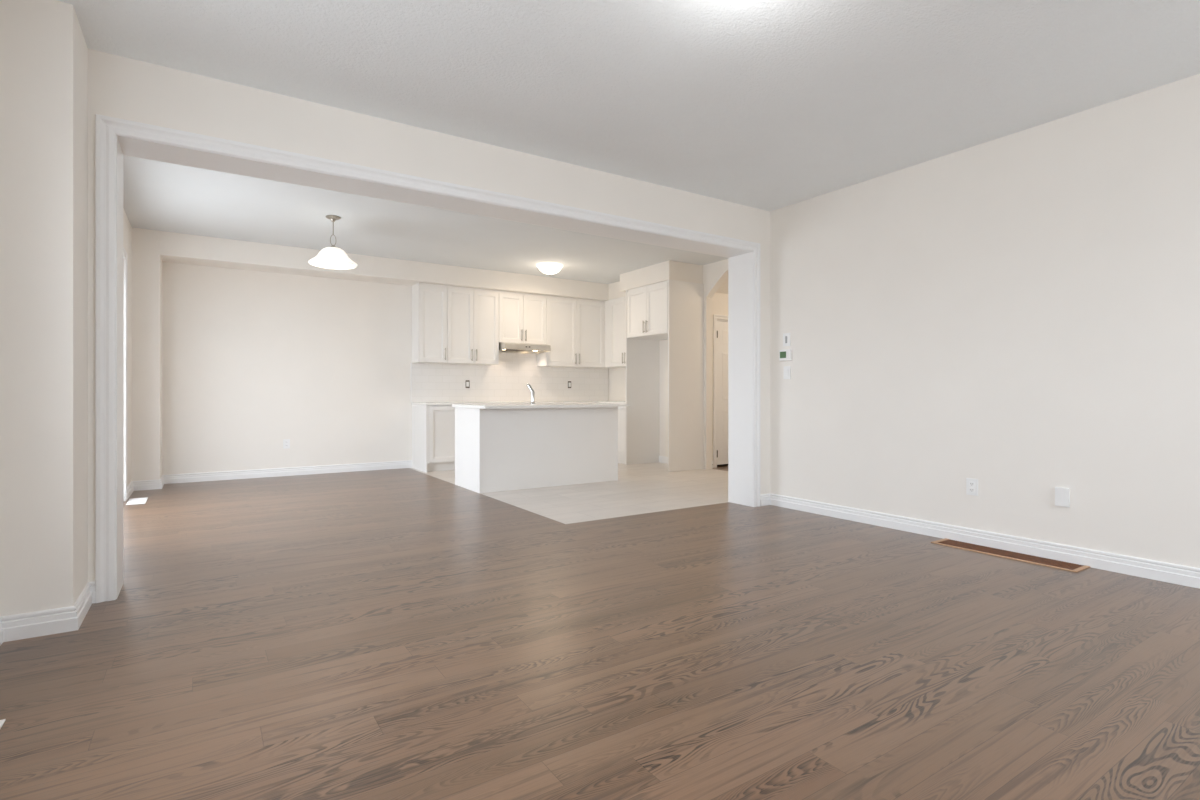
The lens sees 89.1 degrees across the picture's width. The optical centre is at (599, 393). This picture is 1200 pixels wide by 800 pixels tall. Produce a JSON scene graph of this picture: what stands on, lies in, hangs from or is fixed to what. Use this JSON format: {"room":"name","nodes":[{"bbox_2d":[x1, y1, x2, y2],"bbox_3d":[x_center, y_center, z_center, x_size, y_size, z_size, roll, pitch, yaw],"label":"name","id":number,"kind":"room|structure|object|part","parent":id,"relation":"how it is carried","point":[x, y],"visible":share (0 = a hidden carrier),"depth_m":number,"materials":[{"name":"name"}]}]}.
{"room":"empty living room","nodes":[
{"label":"empty living room","id":0,"kind":"room"},
{"bbox_2d":[0,0,87,616],"bbox_3d":[-2.586,-0.307,2.729,0.399,2.800,0.403,0,0,-33],"label":"wall","id":1,"kind":"structure","parent":0,"point":[44,50],"depth_m":2.61,"materials":[{"name":"paint"}]},
{"bbox_2d":[123,208,131,501],"bbox_3d":[-4.111,-0.342,4.959,0.200,2.870,4.400,0,0,-33],"label":"wall","id":2,"kind":"structure","parent":0,"point":[127,229],"depth_m":6.21,"materials":[{"name":"paint"}]},
{"bbox_2d":[123,247,126,500],"bbox_3d":[-3.936,-0.165,4.894,0.022,2.396,2.431,0,0,-33],"label":"trim","id":3,"kind":"structure","parent":2,"relation":"attached to","point":[124,250],"depth_m":5.86,"materials":[{"name":"white paint"}]},
{"bbox_2d":[132,228,161,480],"bbox_3d":[-5.031,-0.342,6.729,0.295,2.870,0.430,0,0,-33],"label":"wall","id":4,"kind":"structure","parent":0,"point":[146,258],"depth_m":6.57,"materials":[{"name":"paint"}]},
{"bbox_2d":[162,262,608,474],"bbox_3d":[-2.580,-0.342,8.669,7.020,2.870,0.162,0,0,-33],"label":"wall","id":5,"kind":"structure","parent":0,"point":[253,361],"depth_m":7.77,"materials":[{"name":"paint"}]},
{"bbox_2d":[127,460,411,499],"bbox_3d":[-3.626,0.981,7.229,3.095,0.104,1.130,0,0,-33],"label":"baseboard","id":6,"kind":"structure","parent":5,"relation":"attached to","point":[290,471],"depth_m":7.51,"materials":[{"name":"white paint"}]},
{"bbox_2d":[283,439,289,448],"bbox_3d":[-3.954,0.629,7.682,0.075,0.117,0.011,0,0,-33],"label":"wall outlet","id":7,"kind":"object","parent":5,"relation":"attached to","point":[286,442],"visible":1,"depth_m":7.68,"materials":[{"name":"white plastic"}]},
{"bbox_2d":[411,363,411,401],"bbox_3d":[-2.648,-0.159,8.534,0.010,0.552,0.014,0,0,-33],"label":"trim","id":8,"kind":"structure","parent":5,"relation":"attached to","point":[411,363],"depth_m":8.53,"materials":[{"name":"white paint"}]},
{"bbox_2d":[412,283,446,363],"bbox_3d":[-2.376,-0.975,8.501,0.397,1.080,0.366,0,0,-33],"label":"upper cabinet","id":9,"kind":"object","parent":5,"relation":"attached to","point":[429,301],"visible":1,"depth_m":8.39,"materials":[{"name":"white paint"}]},
{"bbox_3d":[-2.549,-0.975,8.409,0.006,1.080,0.329,0,0,-33],"label":"panel","id":10,"kind":"part","parent":9,"relation":"part of","materials":[{"name":"white paint"}]},
{"bbox_2d":[466,380,469,387],"bbox_3d":[-1.952,-0.145,8.977,0.060,0.112,0.008,0,0,-33],"label":"outlet","id":11,"kind":"object","parent":5,"relation":"attached to","point":[467,381],"visible":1,"depth_m":8.98,"materials":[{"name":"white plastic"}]},
{"bbox_2d":[442,286,498,364],"bbox_3d":[-1.883,-0.975,8.822,0.777,1.080,0.366,0,0,-33],"label":"upper cabinet","id":12,"kind":"object","parent":5,"relation":"attached to","point":[472,313],"visible":0.98,"depth_m":8.69,"materials":[{"name":"white paint"}]},
{"bbox_3d":[-1.971,-0.959,8.601,0.384,1.043,0.019,0,0,-33],"label":"door","id":13,"kind":"part","parent":12,"relation":"part of","materials":[{"name":"white paint"}]},
{"bbox_3d":[-1.646,-0.959,8.814,0.385,1.043,0.019,0,0,-33],"label":"door","id":14,"kind":"part","parent":12,"relation":"part of","materials":[{"name":"white paint"}]},
{"bbox_2d":[498,291,545,344],"bbox_3d":[-1.230,-1.136,9.249,0.781,0.758,0.366,0,0,-33],"label":"upper cabinet","id":15,"kind":"object","parent":5,"relation":"attached to","point":[522,316],"visible":0.91,"depth_m":9.12,"materials":[{"name":"white paint"}]},
{"bbox_3d":[-1.319,-1.119,9.028,0.387,0.721,0.019,0,0,-33],"label":"door","id":16,"kind":"part","parent":15,"relation":"part of","materials":[{"name":"white paint"}]},
{"bbox_2d":[499,342,550,353],"bbox_3d":[-1.187,-0.689,9.187,0.750,0.134,0.492,0,0,-33],"label":"range hood","id":17,"kind":"object","parent":15,"relation":"attached to","point":[523,348],"visible":0.97,"depth_m":9.08,"materials":[{"name":"silver metal"}]},
{"bbox_3d":[-1.499,-0.689,8.984,0.006,0.134,0.492,0,0,-33],"label":"panel","id":18,"kind":"part","parent":17,"relation":"part of","materials":[{"name":"silver metal"}]},
{"bbox_3d":[-0.992,-1.119,9.241,0.386,0.721,0.019,0,0,-33],"label":"door","id":19,"kind":"part","parent":15,"relation":"part of","materials":[{"name":"white paint"}]},
{"bbox_2d":[537,295,603,367],"bbox_3d":[-0.455,-0.975,9.755,1.069,1.080,0.366,0,0,-33],"label":"upper cabinet","id":20,"kind":"object","parent":5,"relation":"attached to","point":[574,326],"visible":0.95,"depth_m":9.62,"materials":[{"name":"white paint"}]},
{"bbox_3d":[-0.599,-0.959,9.498,0.542,1.043,0.019,0,0,-33],"label":"door","id":21,"kind":"part","parent":20,"relation":"part of","materials":[{"name":"white paint"}]},
{"bbox_3d":[-0.152,-0.959,9.790,0.519,1.043,0.019,0,0,-33],"label":"door","id":22,"kind":"part","parent":20,"relation":"part of","materials":[{"name":"white paint"}]},
{"bbox_2d":[123,155,727,283],"bbox_3d":[-0.420,-1.867,7.382,9.230,0.180,4.980,0,0,-33],"label":"ceiling","id":23,"kind":"structure","parent":0,"point":[157,195],"depth_m":6.50,"materials":[{"name":"paint"}]},
{"bbox_2d":[308,215,356,269],"bbox_3d":[-2.677,-1.534,6.111,0.452,0.486,0.452,0,0,-33],"label":"pendant light","id":24,"kind":"object","parent":23,"relation":"hanging from","point":[332,257],"visible":1,"depth_m":6.05,"materials":[{"name":"white glass"}]},
{"bbox_3d":[-2.677,-1.379,6.111,0.452,0.176,0.452,0,0,-33],"label":"lamp shade","id":25,"kind":"part","parent":24,"relation":"part of","materials":[{"name":"white glass"}]},
{"bbox_2d":[537,263,562,274],"bbox_3d":[-0.689,-1.706,8.388,0.363,0.141,0.363,0,0,-33],"label":"ceiling light","id":26,"kind":"object","parent":23,"relation":"attached to","point":[547,268],"visible":1,"depth_m":8.28,"materials":[{"name":"white glass"}]},
{"bbox_2d":[88,48,769,581],"bbox_3d":[0.871,-0.392,5.406,9.030,2.970,0.300,0,0,-33],"label":"wall","id":27,"kind":"structure","parent":0,"point":[120,87],"depth_m":3.73,"materials":[{"name":"paint"}]},
{"bbox_2d":[95,114,759,602],"bbox_3d":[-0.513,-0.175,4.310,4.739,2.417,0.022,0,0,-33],"label":"trim","id":28,"kind":"structure","parent":27,"relation":"attached to","point":[107,128],"depth_m":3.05,"materials":[{"name":"white paint"}]},
{"bbox_2d":[728,258,728,501],"bbox_3d":[-0.689,-0.175,4.580,4.739,2.417,0.022,0,0,-33],"label":"trim","id":29,"kind":"structure","parent":27,"relation":"attached to","point":[728,258],"depth_m":5.83,"materials":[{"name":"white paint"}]},
{"bbox_2d":[160,231,702,300],"bbox_3d":[-1.803,-1.647,7.703,6.175,0.260,2.330,0,0,-33],"label":"soffit","id":30,"kind":"structure","parent":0,"point":[180,248],"depth_m":8.07,"materials":[{"name":"paint"}]},
{"bbox_2d":[0,462,1199,799],"bbox_3d":[1.233,1.063,4.777,9.112,0.060,10.850,0,0,-33],"label":"floor","id":31,"kind":"structure","parent":0,"point":[403,633],"depth_m":2.37,"materials":[{"name":"brown wood"}]},
{"bbox_2d":[0,719,5,728],"bbox_3d":[-1.836,1.030,1.727,0.145,0.006,0.380,0,0,-33],"label":"floor vent","id":32,"kind":"object","parent":31,"relation":"in","point":[3,720],"visible":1,"depth_m":1.91,"materials":[{"name":"white plastic"}]},
{"bbox_2d":[126,497,147,504],"bbox_3d":[-4.451,1.030,5.860,0.145,0.006,0.380,0,0,-33],"label":"floor vent","id":33,"kind":"object","parent":31,"relation":"in","point":[132,501],"visible":1,"depth_m":5.83,"materials":[{"name":"white plastic"}]},
{"bbox_2d":[412,405,454,472],"bbox_3d":[-1.080,0.592,9.155,3.275,0.883,0.684,0,0,-33],"label":"base cabinet","id":34,"kind":"object","parent":31,"relation":"on","point":[433,426],"visible":0.16,"depth_m":8.15,"materials":[{"name":"white paint"}]},
{"bbox_3d":[-2.453,0.592,8.280,0.018,0.883,0.648,0,0,-33],"label":"panel","id":35,"kind":"part","parent":34,"relation":"part of","materials":[{"name":"white paint"}]},
{"bbox_3d":[-2.067,0.533,8.157,0.456,0.750,0.019,0,0,-33],"label":"door","id":36,"kind":"part","parent":34,"relation":"part of","materials":[{"name":"white paint"}]},
{"bbox_2d":[411,401,625,404],"bbox_3d":[-0.881,0.134,8.887,3.334,0.031,1.354,0,0,-33],"label":"countertop","id":37,"kind":"structure","parent":34,"relation":"on","point":[536,402],"depth_m":8.66,"materials":[{"name":"white stone"}]},
{"bbox_2d":[455,407,617,492],"bbox_3d":[-0.726,0.592,7.121,1.749,0.883,0.758,0,0,-33],"label":"kitchen island","id":38,"kind":"object","parent":31,"relation":"on","point":[496,450],"visible":0.84,"depth_m":6.73,"materials":[{"name":"white paint"}]},
{"bbox_3d":[-1.444,0.592,6.641,0.022,0.883,0.740,0,0,-33],"label":"panel","id":39,"kind":"part","parent":38,"relation":"part of","materials":[{"name":"white paint"}]},
{"bbox_2d":[452,403,630,408],"bbox_3d":[-0.661,0.134,7.033,1.815,0.031,0.970,0,0,-33],"label":"island countertop","id":40,"kind":"structure","parent":38,"relation":"on","point":[542,405],"depth_m":6.72,"materials":[{"name":"white stone"}]},
{"bbox_2d":[526,384,534,403],"bbox_3d":[-0.810,-0.003,7.228,0.104,0.243,0.110,0,0,-33],"label":"kitchen faucet","id":41,"kind":"object","parent":40,"relation":"on","point":[527,385],"visible":0.99,"depth_m":7.19,"materials":[{"name":"silver metal"}]},
{"bbox_3d":[-0.826,-0.065,7.223,0.110,0.119,0.044,0,0,28],"label":"spout","id":42,"kind":"part","parent":41,"relation":"part of","materials":[{"name":"silver metal"}]},
{"bbox_3d":[0.002,0.592,7.585,0.024,0.883,0.740,0,0,-33],"label":"panel","id":43,"kind":"part","parent":38,"relation":"part of","materials":[{"name":"white paint"}]},
{"bbox_2d":[618,407,625,463],"bbox_3d":[0.424,0.592,9.347,0.644,0.883,0.703,0,0,-33],"label":"base cabinet","id":44,"kind":"object","parent":31,"relation":"on","point":[621,410],"visible":0.22,"depth_m":9.00,"materials":[{"name":"white paint"}]},
{"bbox_2d":[626,279,703,471],"bbox_3d":[0.886,-0.242,8.635,0.650,2.550,0.990,0,0,-33],"label":"tall cabinet","id":45,"kind":"object","parent":31,"relation":"on","point":[672,310],"visible":1,"depth_m":8.35,"materials":[{"name":"white paint"}]},
{"bbox_3d":[0.526,-1.149,8.675,0.019,0.667,0.456,0,0,-33],"label":"door","id":46,"kind":"part","parent":45,"relation":"part of","materials":[{"name":"white paint"}]},
{"bbox_3d":[0.637,-0.242,9.050,0.614,2.550,0.022,0,0,-33],"label":"panel","id":47,"kind":"part","parent":45,"relation":"part of","materials":[{"name":"white paint"}]},
{"bbox_3d":[0.778,-1.149,8.290,0.019,0.667,0.456,0,0,-33],"label":"door","id":48,"kind":"part","parent":45,"relation":"part of","materials":[{"name":"white paint"}]},
{"bbox_3d":[1.152,0.983,8.808,0.016,0.100,0.946,0,0,-33],"label":"bay baseboard","id":49,"kind":"part","parent":45,"relation":"part of","materials":[{"name":"white paint"}]},
{"bbox_3d":[1.166,-0.242,8.239,0.614,2.550,0.022,0,0,-33],"label":"panel","id":50,"kind":"part","parent":45,"relation":"part of","materials":[{"name":"white paint"}]},
{"bbox_2d":[931,538,1089,571],"bbox_3d":[2.610,1.030,3.929,0.197,0.006,0.845,0,0,-33],"label":"floor vent","id":51,"kind":"object","parent":31,"relation":"in","point":[1042,561],"visible":1,"depth_m":3.88,"materials":[{"name":"brown wood"}]},
{"bbox_2d":[57,0,1199,210],"bbox_3d":[1.095,-1.832,1.742,5.762,0.250,6.120,0,0,-33],"label":"ceiling","id":52,"kind":"structure","parent":0,"point":[768,105],"depth_m":3.15,"materials":[{"name":"paint"}]},
{"bbox_2d":[731,0,759,2],"bbox_3d":[0.594,-1.635,2.397,0.363,0.141,0.363,0,0,-33],"label":"ceiling light","id":53,"kind":"object","parent":52,"relation":"attached to","point":[737,1],"visible":1,"depth_m":2.48,"materials":[{"name":"white glass"}]},
{"bbox_2d":[609,259,727,468],"bbox_3d":[1.390,-0.342,8.552,0.100,2.870,4.400,0,0,-33],"label":"wall","id":54,"kind":"structure","parent":0,"point":[714,274],"depth_m":8.40,"materials":[{"name":"paint"}]},
{"bbox_2d":[601,296,625,367],"bbox_3d":[0.364,-0.978,9.714,0.345,1.085,1.328,0,0,-33],"label":"upper cabinet","id":55,"kind":"object","parent":54,"relation":"attached to","point":[614,309],"visible":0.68,"depth_m":9.67,"materials":[{"name":"white paint"}]},
{"bbox_3d":[0.281,-0.960,9.608,0.019,1.045,0.416,0,0,-33],"label":"door","id":56,"kind":"part","parent":55,"relation":"part of","materials":[{"name":"white paint"}]},
{"bbox_3d":[0.506,-0.960,9.264,0.019,1.045,0.396,0,0,-33],"label":"door","id":57,"kind":"part","parent":55,"relation":"part of","materials":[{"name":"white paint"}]},
{"bbox_2d":[712,293,727,459],"bbox_3d":[2.429,-0.342,9.165,2.310,2.870,0.120,0,0,-33],"label":"wall","id":58,"kind":"structure","parent":0,"point":[719,300],"depth_m":8.58,"materials":[{"name":"paint"}]},
{"bbox_2d":[713,314,727,467],"bbox_3d":[1.990,-0.041,8.794,0.955,2.148,0.022,0,0,-33],"label":"trim","id":59,"kind":"structure","parent":58,"relation":"attached to","point":[715,317],"depth_m":8.55,"materials":[{"name":"white paint"}]},
{"bbox_2d":[717,320,727,464],"bbox_3d":[1.970,-0.008,8.825,0.824,2.082,0.148,0,0,-33],"label":"door","id":60,"kind":"structure","parent":58,"relation":"in","point":[722,325],"depth_m":8.66,"materials":[{"name":"white paint"}]},
{"bbox_2d":[715,276,727,293],"bbox_3d":[2.581,-1.602,8.795,2.160,0.350,0.665,0,0,-33],"label":"ceiling","id":61,"kind":"structure","parent":0,"point":[723,288],"depth_m":8.51,"materials":[{"name":"paint"}]},
{"bbox_2d":[770,74,1199,567],"bbox_3d":[3.281,-0.307,3.242,0.140,2.800,5.960,0,0,-33],"label":"wall","id":62,"kind":"structure","parent":0,"point":[1017,314],"depth_m":3.98,"materials":[{"name":"paint"}]},
{"bbox_2d":[779,349,791,360],"bbox_3d":[1.684,-0.353,5.531,0.031,0.100,0.116,0,0,-33],"label":"thermostat","id":63,"kind":"object","parent":62,"relation":"attached to","point":[784,355],"visible":1,"depth_m":5.51,"materials":[{"name":"white plastic"}]},
{"bbox_2d":[783,333,789,345],"bbox_3d":[1.695,-0.493,5.533,0.010,0.117,0.080,0,0,-33],"label":"wall control","id":64,"kind":"object","parent":62,"relation":"attached to","point":[786,336],"visible":1,"depth_m":5.53,"materials":[{"name":"white plastic"}]},
{"bbox_2d":[784,366,790,378],"bbox_3d":[1.697,-0.194,5.528,0.013,0.117,0.076,0,0,-33],"label":"light switch","id":65,"kind":"object","parent":62,"relation":"attached to","point":[787,369],"visible":1,"depth_m":5.51,"materials":[{"name":"white plastic"}]},
{"bbox_2d":[966,478,977,495],"bbox_3d":[2.566,0.640,4.199,0.011,0.115,0.075,0,0,-33],"label":"wall outlet","id":66,"kind":"object","parent":62,"relation":"attached to","point":[971,484],"visible":1,"depth_m":4.20,"materials":[{"name":"white plastic"}]},
{"bbox_2d":[760,493,1199,588],"bbox_3d":[3.118,0.981,3.231,0.145,0.104,5.800,0,0,-33],"label":"baseboard","id":67,"kind":"structure","parent":62,"relation":"attached to","point":[1129,565],"depth_m":3.99,"materials":[{"name":"white paint"}]},
{"bbox_2d":[1055,487,1069,506],"bbox_3d":[2.852,0.635,3.756,0.016,0.115,0.074,0,0,-33],"label":"blank plate","id":68,"kind":"object","parent":62,"relation":"attached to","point":[1062,495],"visible":1,"depth_m":3.75,"materials":[{"name":"white plastic"}]},
{"bbox_3d":[-1.056,-0.307,0.168,0.160,2.800,5.557,0,0,-33],"label":"wall","id":69,"kind":"structure","parent":0,"visible":0},
{"bbox_2d":[0,581,94,645],"bbox_3d":[-1.028,0.981,0.523,0.274,0.104,5.800,0,0,-33],"label":"baseboard","id":70,"kind":"structure","parent":69,"relation":"attached to","point":[65,619],"depth_m":2.61,"materials":[{"name":"white paint"}]}
]}

